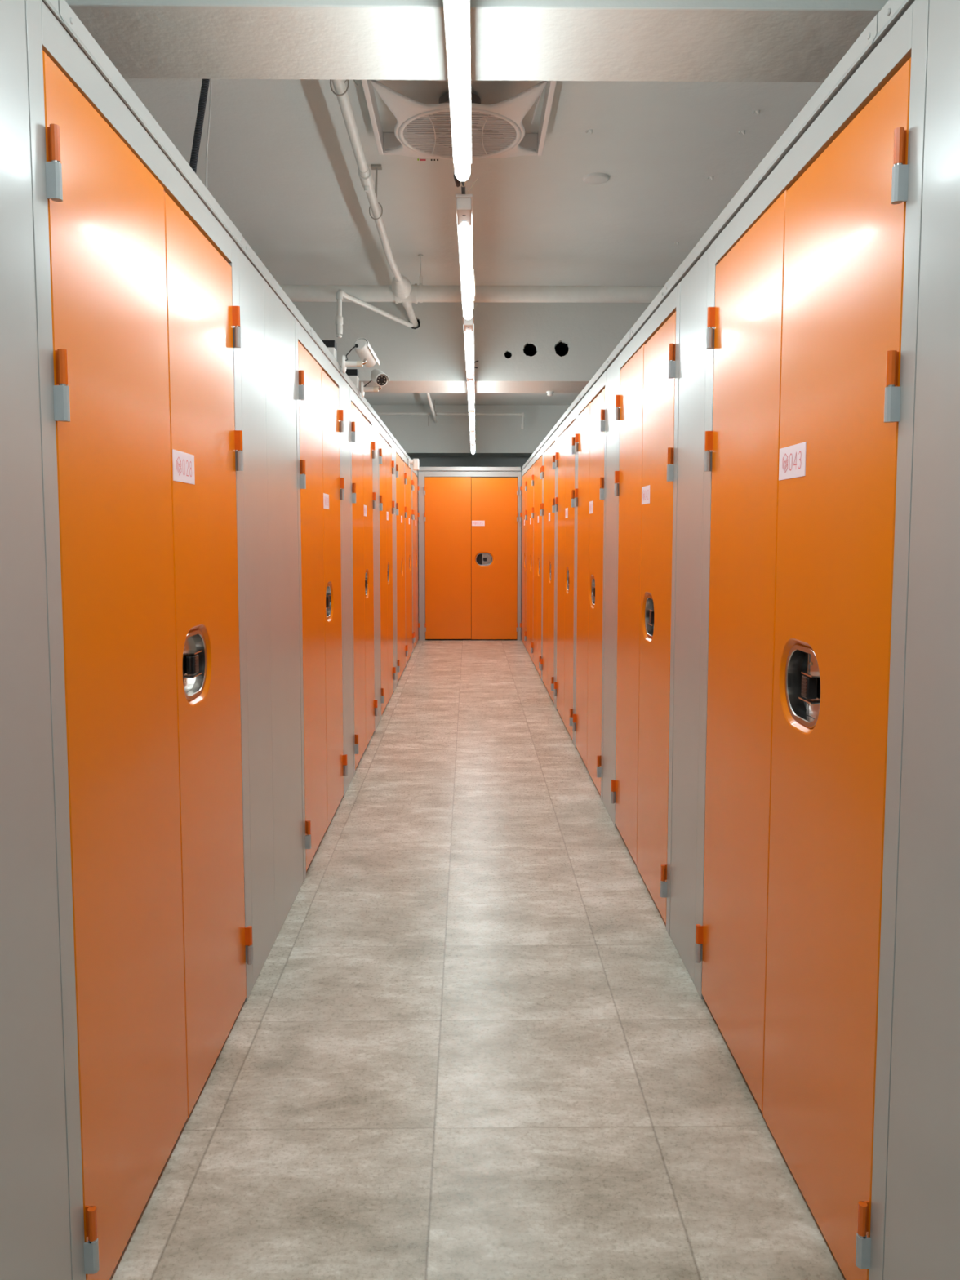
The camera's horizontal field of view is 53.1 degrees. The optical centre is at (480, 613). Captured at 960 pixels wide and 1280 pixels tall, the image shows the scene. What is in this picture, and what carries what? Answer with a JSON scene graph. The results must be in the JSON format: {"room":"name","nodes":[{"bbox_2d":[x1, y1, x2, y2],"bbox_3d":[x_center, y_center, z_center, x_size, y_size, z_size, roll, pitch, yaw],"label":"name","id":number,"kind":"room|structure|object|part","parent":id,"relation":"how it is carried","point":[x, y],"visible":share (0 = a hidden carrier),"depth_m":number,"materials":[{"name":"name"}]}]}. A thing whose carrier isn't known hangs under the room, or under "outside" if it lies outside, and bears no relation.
{"room":"self storage corridor","nodes":[
{"label":"self storage corridor","id":0,"kind":"room"},
{"bbox_2d":[408,456,529,622],"bbox_3d":[-0.172,-1.379,14.384,5.000,3.120,0.100,0,5,-1],"label":"wall","id":1,"kind":"structure","parent":0,"point":[424,461],"depth_m":14.27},
{"bbox_2d":[470,440,475,453],"bbox_3d":[-0.084,-1.979,11.489,0.054,0.058,1.264,0,5,0],"label":"lamp","id":2,"kind":"object","parent":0,"point":[473,446],"visible":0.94,"depth_m":11.27,"materials":[{"name":"plastic"}]},
{"bbox_2d":[471,445,475,453],"bbox_3d":[-0.084,-1.977,11.551,0.045,0.045,1.054,0,5,0],"label":"diffuser","id":3,"kind":"object","parent":2,"relation":"attached to","point":[473,447],"depth_m":11.46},
{"bbox_2d":[124,78,822,404],"bbox_3d":[-0.067,-2.285,5.433,4.800,0.165,17.600,0,5,-1],"label":"ceiling","id":4,"kind":"structure","parent":0,"point":[282,166],"depth_m":4.80,"materials":[{"name":"paint"}]},
{"bbox_2d":[189,79,209,173],"bbox_3d":[-0.984,-1.565,3.373,0.140,0.970,0.025,0,5,-1],"label":"conduit","id":5,"kind":"object","parent":4,"relation":"hanging from","point":[205,82],"visible":0.32,"depth_m":3.35,"materials":[{"name":"metal"}]},
{"bbox_2d":[205,79,212,188],"bbox_3d":[-0.972,-1.571,3.453,0.056,0.968,0.006,0,5,-1],"label":"cable","id":6,"kind":"object","parent":4,"relation":"hanging from","point":[211,79],"visible":0.32,"depth_m":3.44,"materials":[{"name":"white plastic"}]},
{"bbox_2d":[426,392,436,426],"bbox_3d":[-0.599,-2.442,10.311,0.111,0.339,5.562,0,5,-1],"label":"pipe","id":7,"kind":"object","parent":4,"relation":"hanging from","point":[433,412],"visible":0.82,"depth_m":11.85,"materials":[{"name":"metal"}]},
{"bbox_2d":[360,80,556,160],"bbox_3d":[-0.082,-2.015,3.899,0.726,0.153,0.726,0,5,-1],"label":"ceiling fan","id":8,"kind":"object","parent":4,"relation":"attached to","point":[428,137],"visible":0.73,"depth_m":3.86,"materials":[{"name":"plastic"}]},
{"bbox_3d":[-0.221,-1.985,3.920,0.192,0.022,0.100,-2,5,-20],"label":"blade","id":9,"kind":"part","parent":8,"relation":"part of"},
{"bbox_3d":[-0.141,-1.973,3.777,0.102,0.022,0.191,0,5,-1],"label":"blade","id":10,"kind":"part","parent":8,"relation":"part of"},
{"bbox_3d":[-0.107,-1.995,4.038,0.100,0.022,0.192,-4,6,-38],"label":"blade","id":11,"kind":"part","parent":8,"relation":"part of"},
{"bbox_3d":[-0.203,-1.998,3.581,0.351,0.030,0.013,0,5,-5],"label":"brace rod","id":12,"kind":"part","parent":8,"relation":"part of","materials":[{"name":"plastic"}]},
{"bbox_3d":[-0.082,-2.037,3.897,0.170,0.085,0.170,0,5,-1],"label":"motor","id":13,"kind":"part","parent":8,"relation":"part of","materials":[{"name":"plastic"}]},
{"bbox_2d":[398,107,521,159],"bbox_3d":[-0.082,-1.952,3.904,0.500,0.026,0.500,0,5,-1],"label":"grille","id":14,"kind":"object","parent":8,"relation":"attached to","point":[408,147],"depth_m":3.89,"materials":[{"name":"plastic"}]},
{"bbox_3d":[0.041,-1.989,3.968,0.100,0.022,0.192,3,6,34],"label":"blade","id":15,"kind":"part","parent":8,"relation":"part of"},
{"bbox_2d":[370,404,570,456],"bbox_3d":[-0.160,-2.534,13.348,4.800,0.650,0.500,0,5,-1],"label":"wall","id":16,"kind":"structure","parent":4,"relation":"attached to","point":[495,435],"depth_m":13.10,"materials":[{"name":"paint"}]},
{"bbox_2d":[292,302,650,393],"bbox_3d":[-0.088,-2.040,7.263,4.800,0.650,0.591,0,5,-1],"label":"ceiling beam","id":17,"kind":"structure","parent":4,"relation":"attached to","point":[520,348],"depth_m":6.97,"materials":[{"name":"paint"}]},
{"bbox_2d":[461,181,465,194],"bbox_3d":[-0.060,-1.497,4.894,0.018,0.047,14.200,0,5,0],"label":"track","id":18,"kind":"object","parent":17,"relation":"attached to","point":[463,188],"visible":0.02,"depth_m":2.98,"materials":[{"name":"black plastic"}]},
{"bbox_2d":[443,0,471,186],"bbox_3d":[-0.047,-1.216,2.096,0.054,0.058,1.656,0,5,0],"label":"lamp","id":19,"kind":"object","parent":18,"relation":"attached to","point":[456,12],"visible":1,"depth_m":2.17,"materials":[{"name":"plastic"}]},
{"bbox_2d":[453,168,462,186],"bbox_3d":[-0.066,-1.306,2.869,0.020,0.051,0.081,1,5,8],"label":"cable loop","id":20,"kind":"object","parent":18,"relation":"hanging from","point":[457,181],"visible":0.34,"depth_m":2.87,"materials":[{"name":"black plastic"}]},
{"bbox_2d":[455,194,475,319],"bbox_3d":[-0.049,-1.358,3.846,0.064,0.058,1.647,0,5,0],"label":"lamp","id":21,"kind":"object","parent":18,"relation":"attached to","point":[464,202],"visible":1,"depth_m":3.47,"materials":[{"name":"plastic"}]},
{"bbox_2d":[457,226,472,319],"bbox_3d":[-0.054,-1.353,3.876,0.045,0.045,1.374,0,5,0],"label":"diffuser","id":22,"kind":"object","parent":21,"relation":"attached to","point":[464,233],"depth_m":3.67,"materials":[{"name":"plastic"}]},
{"bbox_3d":[-0.026,-1.381,4.067,0.018,0.043,0.433,0,5,-1],"label":"cord","id":23,"kind":"part","parent":21,"relation":"part of","materials":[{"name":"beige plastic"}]},
{"bbox_2d":[462,315,474,377],"bbox_3d":[-0.060,-1.491,5.483,0.054,0.058,1.591,0,5,0],"label":"lamp","id":24,"kind":"object","parent":18,"relation":"attached to","point":[468,325],"visible":0.99,"depth_m":5.17,"materials":[{"name":"plastic"}]},
{"bbox_2d":[464,331,473,377],"bbox_3d":[-0.060,-1.489,5.550,0.045,0.045,1.394,0,5,0],"label":"diffuser","id":25,"kind":"object","parent":24,"relation":"attached to","point":[468,335],"depth_m":5.38,"materials":[{"name":"plastic"}]},
{"bbox_2d":[466,370,475,409],"bbox_3d":[-0.066,-1.621,7.082,0.054,0.058,1.620,0,5,0],"label":"lamp","id":26,"kind":"object","parent":18,"relation":"attached to","point":[470,381],"visible":0.94,"depth_m":6.87,"materials":[{"name":"plastic"}]},
{"bbox_2d":[466,382,474,409],"bbox_3d":[-0.066,-1.617,7.125,0.045,0.045,1.374,0,5,0],"label":"diffuser","id":27,"kind":"object","parent":26,"relation":"attached to","point":[470,385],"depth_m":6.99,"materials":[{"name":"plastic"}]},
{"bbox_2d":[468,404,475,430],"bbox_3d":[-0.073,-1.749,8.666,0.054,0.058,1.518,0,5,0],"label":"lamp","id":28,"kind":"object","parent":18,"relation":"attached to","point":[471,412],"visible":0.95,"depth_m":8.42,"materials":[{"name":"plastic"}]},
{"bbox_2d":[469,413,474,430],"bbox_3d":[-0.073,-1.745,8.700,0.045,0.045,1.254,0,5,0],"label":"diffuser","id":29,"kind":"object","parent":28,"relation":"attached to","point":[471,415],"depth_m":8.59,"materials":[{"name":"plastic"}]},
{"bbox_2d":[469,426,475,444],"bbox_3d":[-0.079,-1.869,10.141,0.054,0.058,1.398,0,5,0],"label":"lamp","id":30,"kind":"object","parent":18,"relation":"attached to","point":[472,432],"visible":0.96,"depth_m":9.91,"materials":[{"name":"plastic"}]},
{"bbox_2d":[470,432,475,444],"bbox_3d":[-0.079,-1.865,10.175,0.045,0.045,1.134,0,5,0],"label":"diffuser","id":31,"kind":"object","parent":30,"relation":"attached to","point":[472,434],"depth_m":10.13,"materials":[{"name":"plastic"}]},
{"bbox_2d":[546,391,553,395],"bbox_3d":[0.549,-1.717,7.513,0.056,0.034,0.055,0,5,-1],"label":"stub","id":32,"kind":"object","parent":17,"relation":"attached to","point":[549,393],"visible":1,"depth_m":7.49,"materials":[{"name":"white plastic"}]},
{"bbox_2d":[280,79,663,337],"bbox_3d":[-1.231,-1.661,2.142,4.622,0.574,9.874,1,5,16],"label":"pipe","id":33,"kind":"object","parent":4,"relation":"hanging from","point":[401,290],"visible":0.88,"depth_m":6.06,"materials":[{"name":"metal"}]},
{"bbox_2d":[65,0,888,82],"bbox_3d":[-0.027,-1.627,2.184,4.800,0.650,0.331,0,5,-1],"label":"ceiling beam","id":34,"kind":"structure","parent":4,"relation":"attached to","point":[782,41],"depth_m":2.17,"materials":[{"name":"paint"}]},
{"bbox_2d":[585,128,592,133],"bbox_3d":[0.479,-2.111,4.209,0.032,0.019,0.020,0,5,-1],"label":"stub","id":35,"kind":"object","parent":4,"relation":"attached to","point":[590,131],"visible":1,"depth_m":4.21,"materials":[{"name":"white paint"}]},
{"bbox_2d":[737,129,745,134],"bbox_3d":[1.150,-2.112,4.217,0.032,0.019,0.020,0,5,-1],"label":"stub","id":36,"kind":"object","parent":4,"relation":"attached to","point":[743,131],"visible":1,"depth_m":4.21,"materials":[{"name":"white paint"}]},
{"bbox_2d":[752,109,759,115],"bbox_3d":[1.157,-2.095,4.018,0.032,0.019,0.020,0,5,-1],"label":"stub","id":37,"kind":"object","parent":4,"relation":"attached to","point":[757,111],"visible":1,"depth_m":4.01,"materials":[{"name":"white paint"}]},
{"bbox_2d":[109,626,845,1279],"bbox_3d":[-0.067,0.942,5.695,4.800,0.100,17.600,0,5,-1],"label":"floor","id":38,"kind":"structure","parent":0,"point":[473,1041],"depth_m":2.44,"materials":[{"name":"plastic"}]},
{"bbox_2d":[0,0,71,1279],"bbox_3d":[-0.936,0.332,-0.749,0.599,2.156,4.475,0,5,-1],"label":"filler panel","id":39,"kind":"object","parent":38,"relation":"on","point":[35,1232],"visible":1,"depth_m":1.40,"materials":[{"name":"metal"}]},
{"bbox_2d":[42,0,417,471],"bbox_3d":[-0.722,-1.205,4.554,0.056,0.049,15.288,0,5,-1],"label":"trim","id":40,"kind":"structure","parent":39,"relation":"attached to","point":[63,12],"depth_m":2.08,"materials":[{"name":"metal"}]},
{"bbox_2d":[327,347,336,359],"bbox_3d":[-0.750,-1.264,4.835,0.047,0.134,0.080,0,5,-1],"label":"junction box","id":41,"kind":"object","parent":40,"relation":"attached to","point":[332,350],"visible":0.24,"depth_m":4.79,"materials":[{"name":"white plastic"}]},
{"bbox_2d":[347,375,359,390],"bbox_3d":[-0.752,-1.333,5.682,0.064,0.134,0.080,0,5,-1],"label":"junction box","id":42,"kind":"object","parent":40,"relation":"attached to","point":[355,380],"visible":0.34,"depth_m":5.64,"materials":[{"name":"white plastic"}]},
{"bbox_2d":[342,337,379,373],"bbox_3d":[-0.616,-1.310,4.909,0.138,0.182,0.240,1,5,17],"label":"security camera","id":43,"kind":"object","parent":40,"relation":"attached to","point":[362,346],"visible":1,"depth_m":4.86,"materials":[{"name":"white plastic"}]},
{"bbox_3d":[-0.652,-1.261,4.856,0.060,0.030,0.030,0,5,-1],"label":"bracket arm","id":44,"kind":"part","parent":43,"relation":"part of","materials":[{"name":"white plastic"}]},
{"bbox_2d":[355,337,379,365],"bbox_3d":[-0.575,-1.342,4.930,0.073,0.121,0.171,1,5,17],"label":"shade","id":45,"kind":"object","parent":43,"relation":"hanging from","point":[364,350],"depth_m":4.87,"materials":[{"name":"white plastic"}]},
{"bbox_2d":[360,368,389,397],"bbox_3d":[-0.615,-1.368,5.678,0.173,0.173,0.200,0,5,-1],"label":"security camera","id":46,"kind":"object","parent":40,"relation":"attached to","point":[378,377],"visible":1,"depth_m":5.66,"materials":[{"name":"white plastic"}]},
{"bbox_3d":[-0.662,-1.330,5.704,0.060,0.030,0.030,0,5,-1],"label":"bracket arm","id":47,"kind":"part","parent":46,"relation":"part of","materials":[{"name":"white plastic"}]},
{"bbox_2d":[371,368,389,381],"bbox_3d":[-0.589,-1.407,5.669,0.078,0.094,0.182,-1,5,-18],"label":"shade","id":48,"kind":"object","parent":46,"relation":"hanging from","point":[377,375],"depth_m":5.62,"materials":[{"name":"white plastic"}]},
{"bbox_2d":[24,0,253,1279],"bbox_3d":[-1.310,0.100,2.115,1.321,2.158,1.277,0,5,-1],"label":"locker","id":49,"kind":"object","parent":38,"relation":"on","point":[138,311],"visible":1,"depth_m":1.85,"materials":[{"name":"metal"}]},
{"bbox_3d":[-0.684,0.150,1.831,0.034,2.068,0.580,0,5,-1],"label":"door","id":50,"kind":"part","parent":49,"relation":"part of","materials":[{"name":"metal"}]},
{"bbox_3d":[-0.705,0.119,2.322,0.011,0.132,0.122,0,5,-1],"label":"handle plate","id":51,"kind":"part","parent":49,"relation":"part of","materials":[{"name":"silver metal"}]},
{"bbox_3d":[-0.691,0.107,2.413,0.034,2.067,0.580,0,5,-1],"label":"door","id":52,"kind":"part","parent":49,"relation":"part of","materials":[{"name":"metal"}]},
{"bbox_2d":[236,245,303,989],"bbox_3d":[-0.984,0.010,3.207,0.599,2.156,0.905,0,5,-1],"label":"filler panel","id":53,"kind":"object","parent":38,"relation":"on","point":[267,351],"visible":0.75,"depth_m":3.12,"materials":[{"name":"metal"}]},
{"bbox_2d":[294,317,347,880],"bbox_3d":[-1.335,-0.076,4.287,1.321,2.158,1.269,0,5,-1],"label":"locker","id":54,"kind":"object","parent":38,"relation":"on","point":[319,413],"visible":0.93,"depth_m":4.16,"materials":[{"name":"metal"}]},
{"bbox_3d":[-0.710,-0.027,4.010,0.034,2.068,0.573,0,5,-1],"label":"door","id":55,"kind":"part","parent":54,"relation":"part of","materials":[{"name":"metal"}]},
{"bbox_3d":[-0.716,-0.069,4.585,0.034,2.067,0.573,0,5,-1],"label":"door","id":56,"kind":"part","parent":54,"relation":"part of","materials":[{"name":"metal"}]},
{"bbox_2d":[340,375,353,792],"bbox_3d":[-1.006,-0.145,5.114,0.599,2.156,0.379,0,5,-1],"label":"filler panel","id":57,"kind":"object","parent":38,"relation":"on","point":[344,387],"visible":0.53,"depth_m":5.12,"materials":[{"name":"metal"}]},
{"bbox_2d":[321,340,337,360],"bbox_3d":[-0.798,-1.297,4.917,0.122,0.186,0.070,0,5,-1],"label":"box","id":58,"kind":"object","parent":57,"relation":"on","point":[329,344],"visible":0.24,"depth_m":4.88,"materials":[{"name":"black plastic"}]},
{"bbox_2d":[349,386,377,776],"bbox_3d":[-1.355,-0.210,5.932,1.321,2.158,1.269,0,5,-1],"label":"locker","id":59,"kind":"object","parent":38,"relation":"on","point":[362,446],"visible":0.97,"depth_m":5.85,"materials":[{"name":"metal"}]},
{"bbox_2d":[345,368,359,377],"bbox_3d":[-0.800,-1.366,5.764,0.139,0.186,0.070,0,5,-1],"label":"box","id":60,"kind":"object","parent":59,"relation":"on","point":[348,371],"visible":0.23,"depth_m":5.72,"materials":[{"name":"black plastic"}]},
{"bbox_3d":[-0.729,-0.160,5.654,0.034,2.068,0.573,0,5,-1],"label":"door","id":61,"kind":"part","parent":59,"relation":"part of","materials":[{"name":"metal"}]},
{"bbox_3d":[-0.736,-0.203,6.229,0.034,2.067,0.573,0,5,-1],"label":"door","id":62,"kind":"part","parent":59,"relation":"part of","materials":[{"name":"metal"}]},
{"bbox_2d":[373,416,380,729],"bbox_3d":[-1.026,-0.278,6.758,0.599,2.156,0.379,0,5,-1],"label":"filler panel","id":63,"kind":"object","parent":38,"relation":"on","point":[375,461],"visible":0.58,"depth_m":6.76,"materials":[{"name":"metal"}]},
{"bbox_2d":[377,422,395,719],"bbox_3d":[-1.375,-0.344,7.576,1.321,2.158,1.269,0,5,-1],"label":"locker","id":64,"kind":"object","parent":38,"relation":"on","point":[386,464],"visible":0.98,"depth_m":7.54,"materials":[{"name":"metal"}]},
{"bbox_3d":[-0.749,-0.294,7.298,0.034,2.068,0.573,0,5,-1],"label":"door","id":65,"kind":"part","parent":64,"relation":"part of","materials":[{"name":"metal"}]},
{"bbox_3d":[-0.756,-0.336,7.874,0.034,2.067,0.573,0,5,-1],"label":"door","id":66,"kind":"part","parent":64,"relation":"part of","materials":[{"name":"metal"}]},
{"bbox_2d":[392,440,396,689],"bbox_3d":[-1.045,-0.410,8.383,0.599,2.156,0.339,0,5,-1],"label":"filler panel","id":67,"kind":"object","parent":38,"relation":"on","point":[393,442],"visible":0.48,"depth_m":8.39,"materials":[{"name":"metal"}]},
{"bbox_2d":[395,443,408,685],"bbox_3d":[-1.393,-0.472,9.160,1.321,2.158,1.228,0,5,-1],"label":"locker","id":68,"kind":"object","parent":38,"relation":"on","point":[400,475],"visible":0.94,"depth_m":9.09,"materials":[{"name":"metal"}]},
{"bbox_3d":[-0.768,-0.424,8.903,0.034,2.068,0.573,0,5,-1],"label":"door","id":69,"kind":"part","parent":68,"relation":"part of","materials":[{"name":"metal"}]},
{"bbox_3d":[-0.775,-0.467,9.478,0.034,2.067,0.573,0,5,-1],"label":"door","id":70,"kind":"part","parent":68,"relation":"part of","materials":[{"name":"metal"}]},
{"bbox_2d":[404,456,414,664],"bbox_3d":[-1.408,-0.572,10.389,1.321,2.158,1.228,0,5,-1],"label":"locker","id":71,"kind":"object","parent":38,"relation":"on","point":[410,640],"visible":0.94,"depth_m":10.33,"materials":[{"name":"metal"}]},
{"bbox_3d":[-0.782,-0.521,10.091,0.034,2.068,0.573,0,5,-1],"label":"door","id":72,"kind":"part","parent":71,"relation":"part of","materials":[{"name":"metal"}]},
{"bbox_3d":[-0.789,-0.563,10.666,0.034,2.067,0.573,0,5,-1],"label":"door","id":73,"kind":"part","parent":71,"relation":"part of","materials":[{"name":"metal"}]},
{"bbox_2d":[408,458,418,470],"bbox_3d":[-0.703,-1.582,10.213,0.108,0.124,0.070,0,5,-1],"label":"sensor box","id":74,"kind":"object","parent":71,"relation":"attached to","point":[415,461],"visible":1,"depth_m":10.18,"materials":[{"name":"white plastic"}]},
{"bbox_2d":[411,464,413,617],"bbox_3d":[-1.077,-0.625,11.027,0.599,2.156,0.042,0,5,-1],"label":"filler panel","id":75,"kind":"object","parent":38,"relation":"on","point":[411,464],"visible":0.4,"depth_m":11.08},
{"bbox_2d":[412,465,420,649],"bbox_3d":[-1.423,-0.675,11.653,1.321,2.158,1.221,0,5,-1],"label":"locker","id":76,"kind":"object","parent":38,"relation":"on","point":[415,491],"visible":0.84,"depth_m":11.60,"materials":[{"name":"metal"}]},
{"bbox_3d":[-0.798,-0.627,11.400,0.034,2.068,0.573,0,5,-1],"label":"door","id":77,"kind":"part","parent":76,"relation":"part of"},
{"bbox_3d":[-0.804,-0.669,11.975,0.034,2.067,0.573,0,5,-1],"label":"door","id":78,"kind":"part","parent":76,"relation":"part of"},
{"bbox_2d":[417,471,521,640],"bbox_3d":[-0.134,-0.761,12.719,1.309,2.158,0.921,0,5,-1],"label":"locker","id":79,"kind":"object","parent":38,"relation":"on","point":[469,523],"visible":1,"depth_m":12.28,"materials":[{"name":"metal"}]},
{"bbox_3d":[-0.408,-0.700,12.297,0.588,2.068,0.034,0,5,-1],"label":"door","id":80,"kind":"part","parent":79,"relation":"part of","materials":[{"name":"metal"}]},
{"bbox_2d":[418,466,520,471],"bbox_3d":[-0.130,-1.836,12.211,1.298,0.050,0.060,0,5,-1],"label":"trim","id":81,"kind":"structure","parent":79,"relation":"on","point":[420,468],"depth_m":12.18,"materials":[{"name":"metal"}]},
{"bbox_3d":[0.088,-0.693,12.319,0.122,0.132,0.011,0,5,-1],"label":"handle plate","id":82,"kind":"part","parent":79,"relation":"part of","materials":[{"name":"silver metal"}]},
{"bbox_3d":[0.184,-0.696,12.304,0.588,2.067,0.034,0,5,-1],"label":"door","id":83,"kind":"part","parent":79,"relation":"part of","materials":[{"name":"metal"}]},
{"bbox_2d":[520,465,527,648],"bbox_3d":[1.177,-0.683,11.751,1.321,2.158,1.084,0,5,-1],"label":"locker","id":84,"kind":"object","parent":38,"relation":"on","point":[524,473],"visible":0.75,"depth_m":11.79,"materials":[{"name":"metal"}]},
{"bbox_3d":[0.551,-0.677,12.014,0.034,2.068,0.531,0,5,-1],"label":"door","id":85,"kind":"part","parent":84,"relation":"part of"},
{"bbox_3d":[0.572,-0.682,11.742,0.070,2.158,1.080,0,5,-1],"label":"frame","id":86,"kind":"part","parent":84,"relation":"part of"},
{"bbox_3d":[0.558,-0.629,11.482,0.034,2.067,0.531,0,5,-1],"label":"door","id":87,"kind":"part","parent":84,"relation":"part of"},
{"bbox_2d":[524,457,533,662],"bbox_3d":[1.190,-0.591,10.625,1.321,2.158,1.167,0,5,-1],"label":"locker","id":88,"kind":"object","parent":38,"relation":"on","point":[529,488],"visible":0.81,"depth_m":10.58,"materials":[{"name":"metal"}]},
{"bbox_3d":[0.564,-0.587,10.907,0.034,2.068,0.568,0,5,-1],"label":"door","id":89,"kind":"part","parent":88,"relation":"part of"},
{"bbox_3d":[0.571,-0.536,10.337,0.034,2.067,0.568,0,5,-1],"label":"door","id":90,"kind":"part","parent":88,"relation":"part of","materials":[{"name":"metal"}]},
{"bbox_2d":[531,446,542,680],"bbox_3d":[1.204,-0.495,9.434,1.321,2.158,1.215,0,5,-1],"label":"locker","id":91,"kind":"object","parent":38,"relation":"on","point":[537,482],"visible":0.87,"depth_m":9.42,"materials":[{"name":"metal"}]},
{"bbox_3d":[0.578,-0.492,9.736,0.034,2.068,0.568,0,5,-1],"label":"door","id":92,"kind":"part","parent":91,"relation":"part of","materials":[{"name":"metal"}]},
{"bbox_3d":[0.585,-0.441,9.166,0.034,2.067,0.568,0,5,-1],"label":"door","id":93,"kind":"part","parent":91,"relation":"part of","materials":[{"name":"metal"}]},
{"bbox_2d":[542,556,542,591],"bbox_3d":[0.873,-0.445,8.806,0.599,2.156,0.034,0,5,-1],"label":"filler panel","id":94,"kind":"object","parent":38,"relation":"on","point":[542,557],"visible":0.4,"depth_m":8.81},
{"bbox_2d":[540,431,555,705],"bbox_3d":[1.220,-0.391,8.160,1.321,2.158,1.269,0,5,-1],"label":"locker","id":95,"kind":"object","parent":38,"relation":"on","point":[548,468],"visible":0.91,"depth_m":8.09,"materials":[{"name":"metal"}]},
{"bbox_3d":[0.594,-0.387,8.442,0.034,2.068,0.573,0,5,-1],"label":"door","id":96,"kind":"part","parent":95,"relation":"part of","materials":[{"name":"metal"}]},
{"bbox_3d":[0.601,-0.336,7.868,0.034,2.067,0.573,0,5,-1],"label":"door","id":97,"kind":"part","parent":95,"relation":"part of","materials":[{"name":"metal"}]},
{"bbox_2d":[554,429,557,708],"bbox_3d":[0.889,-0.335,7.454,0.599,2.156,0.139,0,5,-1],"label":"filler panel","id":98,"kind":"object","parent":38,"relation":"on","point":[557,429],"visible":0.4,"depth_m":7.46,"materials":[{"name":"metal"}]},
{"bbox_2d":[553,406,576,744],"bbox_3d":[1.236,-0.277,6.755,1.321,2.158,1.269,0,5,-1],"label":"locker","id":99,"kind":"object","parent":38,"relation":"on","point":[566,455],"visible":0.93,"depth_m":6.71,"materials":[{"name":"metal"}]},
{"bbox_3d":[0.611,-0.273,7.037,0.034,2.068,0.573,0,5,-1],"label":"door","id":100,"kind":"part","parent":99,"relation":"part of","materials":[{"name":"metal"}]},
{"bbox_3d":[0.617,-0.222,6.463,0.034,2.067,0.573,0,5,-1],"label":"door","id":101,"kind":"part","parent":99,"relation":"part of","materials":[{"name":"metal"}]},
{"bbox_2d":[573,405,577,745],"bbox_3d":[0.905,-0.224,6.086,0.599,2.156,0.064,0,5,-1],"label":"filler panel","id":102,"kind":"object","parent":38,"relation":"on","point":[576,406],"visible":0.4,"depth_m":6.11,"materials":[{"name":"metal"}]},
{"bbox_2d":[572,369,607,801],"bbox_3d":[1.252,-0.169,5.424,1.321,2.158,1.269,0,5,-1],"label":"locker","id":103,"kind":"object","parent":38,"relation":"on","point":[590,438],"visible":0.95,"depth_m":5.35,"materials":[{"name":"metal"}]},
{"bbox_3d":[0.626,-0.165,5.707,0.034,2.068,0.573,0,5,-1],"label":"door","id":104,"kind":"part","parent":103,"relation":"part of","materials":[{"name":"metal"}]},
{"bbox_3d":[0.633,-0.114,5.132,0.034,2.067,0.573,0,5,-1],"label":"door","id":105,"kind":"part","parent":103,"relation":"part of","materials":[{"name":"metal"}]},
{"bbox_2d":[602,355,618,822],"bbox_3d":[0.923,-0.103,4.606,0.599,2.156,0.364,0,5,-1],"label":"filler panel","id":106,"kind":"object","parent":38,"relation":"on","point":[612,371],"visible":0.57,"depth_m":4.62,"materials":[{"name":"metal"}]},
{"bbox_2d":[610,281,680,936],"bbox_3d":[1.272,-0.036,3.795,1.321,2.158,1.269,0,5,-1],"label":"locker","id":107,"kind":"object","parent":38,"relation":"on","point":[646,400],"visible":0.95,"depth_m":3.64,"materials":[{"name":"metal"}]},
{"bbox_3d":[0.646,-0.032,4.077,0.034,2.068,0.573,0,5,-1],"label":"door","id":108,"kind":"part","parent":107,"relation":"part of","materials":[{"name":"metal"}]},
{"bbox_3d":[0.653,0.019,3.503,0.034,2.067,0.573,0,5,-1],"label":"door","id":109,"kind":"part","parent":107,"relation":"part of","materials":[{"name":"metal"}]},
{"bbox_2d":[670,245,711,987],"bbox_3d":[0.943,0.030,2.966,0.599,2.156,0.384,0,5,-1],"label":"filler panel","id":110,"kind":"object","parent":38,"relation":"on","point":[695,285],"visible":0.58,"depth_m":2.94,"materials":[{"name":"metal"}]},
{"bbox_2d":[694,0,929,1279],"bbox_3d":[1.291,0.098,2.141,1.321,2.158,1.277,0,5,-1],"label":"locker","id":111,"kind":"object","parent":38,"relation":"on","point":[811,341],"visible":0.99,"depth_m":1.85,"materials":[{"name":"metal"}]},
{"bbox_3d":[0.665,0.102,2.424,0.034,2.068,0.580,0,5,-1],"label":"door","id":112,"kind":"part","parent":111,"relation":"part of","materials":[{"name":"metal"}]},
{"bbox_3d":[0.687,0.151,1.935,0.011,0.132,0.122,0,5,-1],"label":"handle plate","id":113,"kind":"part","parent":111,"relation":"part of","materials":[{"name":"silver metal"}]},
{"bbox_3d":[0.672,0.154,1.843,0.034,2.067,0.580,0,5,-1],"label":"door","id":114,"kind":"part","parent":111,"relation":"part of","materials":[{"name":"metal"}]},
{"bbox_2d":[883,0,959,1279],"bbox_3d":[0.987,0.330,-0.728,0.599,2.156,4.471,0,5,-1],"label":"filler panel","id":115,"kind":"object","parent":38,"relation":"on","point":[922,1225],"visible":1,"depth_m":1.40,"materials":[{"name":"metal"}]},
{"bbox_2d":[521,0,915,471],"bbox_3d":[0.644,-1.213,4.570,0.056,0.050,15.288,0,5,-1],"label":"trim","id":116,"kind":"structure","parent":115,"relation":"attached to","point":[892,11],"depth_m":2.11,"materials":[{"name":"metal"}]},
{"bbox_3d":[-2.516,-0.660,5.535,0.100,3.120,17.600,0,5,-1],"label":"wall","id":117,"kind":"structure","parent":0,"visible":0},
{"bbox_2d":[376,412,524,429],"bbox_3d":[-0.976,-2.573,12.823,3.156,0.228,0.048,0,5,-1],"label":"pipe","id":118,"kind":"object","parent":117,"relation":"attached to","point":[522,425],"visible":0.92,"depth_m":12.81,"materials":[{"name":"metal"}]}
]}

